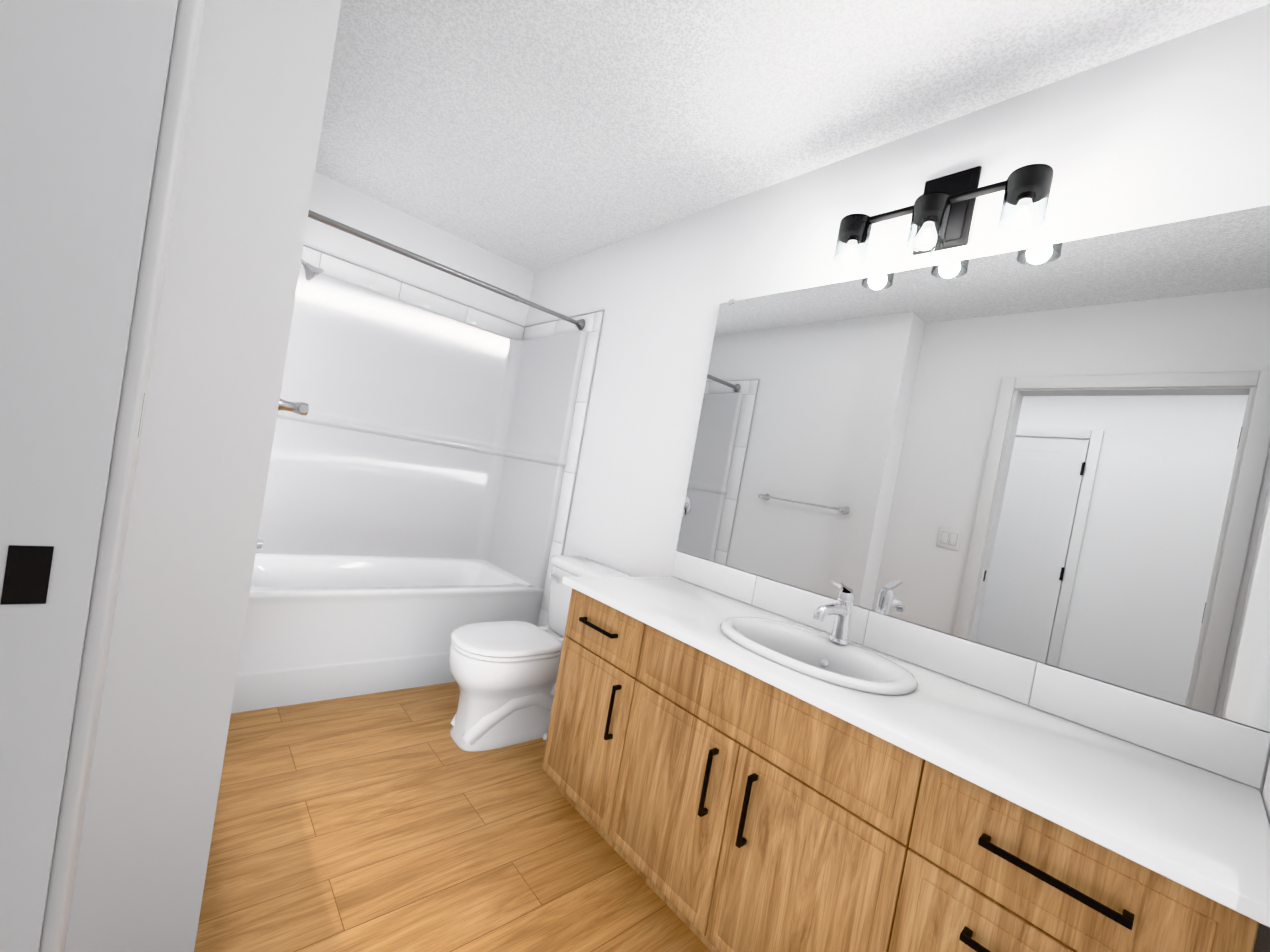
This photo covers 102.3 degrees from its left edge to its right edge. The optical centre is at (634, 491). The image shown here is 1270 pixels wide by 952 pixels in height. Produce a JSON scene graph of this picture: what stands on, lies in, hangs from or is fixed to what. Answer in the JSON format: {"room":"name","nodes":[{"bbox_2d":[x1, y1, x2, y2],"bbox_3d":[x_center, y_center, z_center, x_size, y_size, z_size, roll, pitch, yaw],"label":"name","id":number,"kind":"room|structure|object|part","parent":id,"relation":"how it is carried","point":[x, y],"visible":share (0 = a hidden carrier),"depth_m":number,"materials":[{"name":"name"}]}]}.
{"room":"bathroom","nodes":[
{"label":"bathroom","id":0,"kind":"room"},
{"bbox_2d":[39,0,204,951],"bbox_3d":[-0.770,-0.181,0.710,0.120,2.460,0.530,9,2,-42],"label":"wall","id":1,"kind":"structure","parent":0,"point":[135,464],"depth_m":0.91,"materials":[{"name":"white paint"}]},
{"bbox_2d":[0,0,201,951],"bbox_3d":[-0.347,0.089,0.210,0.137,2.100,0.980,9,2,-42],"label":"door frame","id":2,"kind":"structure","parent":1,"relation":"attached to","point":[82,87],"depth_m":0.53,"materials":[{"name":"white paint"}]},
{"bbox_3d":[-0.338,0.106,0.221,0.048,1.660,0.816,9,2,-42],"label":"door jamb hardware trim","id":3,"kind":"part","parent":2,"relation":"part of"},
{"bbox_2d":[137,393,144,438],"bbox_3d":[-0.677,-0.103,0.692,0.010,0.120,0.116,9,2,-42],"label":"light switch","id":4,"kind":"object","parent":1,"relation":"attached to","point":[141,416],"visible":0.04,"depth_m":0.72,"materials":[{"name":"white paint"}]},
{"bbox_2d":[65,0,340,951],"bbox_3d":[-1.492,-0.332,1.681,0.320,2.460,1.900,9,2,-42],"label":"wall","id":5,"kind":"structure","parent":0,"point":[237,242],"depth_m":1.01,"materials":[{"name":"white paint"}]},
{"bbox_2d":[278,398,308,415],"bbox_3d":[-1.034,-0.246,1.464,0.082,0.050,0.635,9,2,-42],"label":"towel rail","id":6,"kind":"object","parent":5,"relation":"attached to","point":[300,408],"visible":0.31,"depth_m":1.25,"materials":[{"name":"metal"}]},
{"bbox_2d":[304,172,533,325],"bbox_3d":[-2.109,-0.460,2.472,3.200,2.460,0.120,9,2,-42],"label":"wall","id":7,"kind":"structure","parent":0,"point":[344,204],"depth_m":2.95,"materials":[{"name":"white paint"}]},
{"bbox_2d":[300,246,523,339],"bbox_3d":[-1.304,-1.140,2.970,1.498,0.108,0.011,9,2,-42],"label":"trim","id":8,"kind":"structure","parent":7,"relation":"attached to","point":[337,268],"depth_m":2.96,"materials":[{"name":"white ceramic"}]},
{"bbox_2d":[303,245,523,326],"bbox_3d":[-1.294,-1.197,2.969,1.498,0.004,0.009,9,2,-42],"label":"trim","id":9,"kind":"structure","parent":7,"relation":"attached to","point":[303,245],"depth_m":2.94,"materials":[{"name":"white"}]},
{"bbox_2d":[194,682,710,951],"bbox_3d":[-0.715,1.109,0.675,3.440,0.060,5.040,9,2,-42],"label":"floor","id":10,"kind":"structure","parent":0,"point":[400,820],"depth_m":1.53,"materials":[{"name":"brown wood"}]},
{"bbox_2d":[231,258,587,712],"bbox_3d":[-1.227,-0.064,2.707,1.494,1.970,0.763,9,2,-42],"label":"shower","id":11,"kind":"object","parent":10,"relation":"on","point":[417,465],"visible":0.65,"depth_m":2.88,"materials":[{"name":"white plastic"}]},
{"bbox_2d":[449,555,631,751],"bbox_3d":[-0.461,0.699,2.303,0.737,0.751,0.480,9,2,-42],"label":"toilet","id":12,"kind":"object","parent":10,"relation":"on","point":[504,674],"visible":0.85,"depth_m":2.13,"materials":[{"name":"white ceramic"}]},
{"bbox_3d":[-0.549,0.641,2.215,0.476,0.044,0.382,9,2,-42],"label":"seat","id":13,"kind":"part","parent":12,"relation":"part of","materials":[{"name":"white plastic"}]},
{"bbox_3d":[-0.539,0.866,2.264,0.598,0.397,0.376,9,2,-42],"label":"bowl","id":14,"kind":"part","parent":12,"relation":"part of","materials":[{"name":"white ceramic"}]},
{"bbox_3d":[-0.389,0.420,2.489,0.028,0.032,0.100,9,2,-42],"label":"lever","id":15,"kind":"part","parent":12,"relation":"part of","materials":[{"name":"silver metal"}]},
{"bbox_3d":[-0.210,0.379,2.466,0.222,0.044,0.480,9,2,-42],"label":"lid","id":16,"kind":"part","parent":12,"relation":"part of","materials":[{"name":"white ceramic"}]},
{"bbox_2d":[542,581,1269,951],"bbox_3d":[0.416,0.857,1.436,0.570,0.785,1.589,9,2,-42],"label":"bathroom vanity","id":17,"kind":"object","parent":10,"relation":"on","point":[728,773],"depth_m":1.11,"materials":[{"name":"brown wood"}]},
{"bbox_2d":[562,577,1269,916],"bbox_3d":[0.484,0.458,1.422,0.576,0.025,1.632,9,2,-42],"label":"countertop","id":18,"kind":"structure","parent":17,"relation":"on","point":[1210,828],"depth_m":0.97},
{"bbox_2d":[690,609,945,708],"bbox_3d":[0.475,0.495,1.416,0.400,0.142,0.532,9,2,-42],"label":"sink","id":19,"kind":"object","parent":18,"relation":"in","point":[877,678],"depth_m":1.44,"materials":[{"name":"white ceramic"}]},
{"bbox_2d":[813,580,854,644],"bbox_3d":[0.564,0.381,1.468,0.201,0.253,0.060,9,2,-42],"label":"faucet","id":20,"kind":"object","parent":18,"relation":"on","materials":[{"name":"silver metal"}]},
{"bbox_2d":[315,0,1269,271],"bbox_3d":[-0.282,-1.372,0.609,3.440,0.060,5.040,9,2,-42],"label":"ceiling","id":21,"kind":"structure","parent":0,"point":[535,134],"depth_m":1.67,"materials":[{"name":"white paint"}]},
{"bbox_2d":[526,4,1269,794],"bbox_3d":[0.724,0.052,1.750,0.120,2.460,5.040,9,2,-42],"label":"wall","id":22,"kind":"structure","parent":0,"point":[1170,130],"depth_m":1.75,"materials":[{"name":"white paint"}]},
{"bbox_2d":[308,210,584,329],"bbox_3d":[-0.850,-1.043,2.454,1.477,0.064,0.064,9,2,-42],"label":"curtain rod","id":23,"kind":"object","parent":22,"relation":"attached to","point":[580,324],"visible":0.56,"depth_m":2.37,"materials":[{"name":"silver metal"}]},
{"bbox_2d":[520,311,602,626],"bbox_3d":[-0.628,-0.028,3.156,0.008,2.078,0.840,9,2,-42],"label":"trim","id":24,"kind":"structure","parent":22,"relation":"attached to","point":[562,326],"depth_m":2.89,"materials":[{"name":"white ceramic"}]},
{"bbox_2d":[524,310,604,554],"bbox_3d":[-0.634,-0.031,3.162,0.010,2.084,0.870,9,2,-42],"label":"trim","id":25,"kind":"structure","parent":22,"relation":"attached to","point":[528,326],"depth_m":2.83,"materials":[{"name":"white"}]},
{"bbox_2d":[833,164,1053,265],"bbox_3d":[0.887,-0.835,1.504,0.161,0.274,0.557,9,2,-42],"label":"sconce","id":26,"kind":"object","parent":22,"relation":"attached to","point":[941,210],"visible":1,"depth_m":1.49,"materials":[{"name":"black metal"}]},
{"bbox_2d":[672,551,1269,788],"bbox_3d":[0.704,0.421,1.609,0.008,0.112,1.629,9,2,-42],"label":"backsplash","id":27,"kind":"structure","parent":22,"relation":"attached to","point":[1238,752],"depth_m":1.27,"materials":[{"name":"white tile"}]},
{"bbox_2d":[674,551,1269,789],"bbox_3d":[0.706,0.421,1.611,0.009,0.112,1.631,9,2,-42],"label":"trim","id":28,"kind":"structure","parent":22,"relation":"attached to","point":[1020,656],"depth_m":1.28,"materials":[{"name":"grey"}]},
{"bbox_2d":[677,205,1269,731],"bbox_3d":[0.808,-0.169,1.597,0.008,1.084,1.632,9,2,-42],"label":"mirror","id":29,"kind":"object","parent":22,"relation":"attached to","point":[1057,455],"visible":1,"depth_m":1.33,"materials":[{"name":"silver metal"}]},
{"bbox_2d":[1253,757,1269,951],"bbox_3d":[0.721,0.088,0.384,1.700,2.460,0.120,9,2,-42],"label":"wall","id":30,"kind":"structure","parent":0,"point":[1262,942],"depth_m":0.82,"materials":[{"name":"white paint"}]}
]}

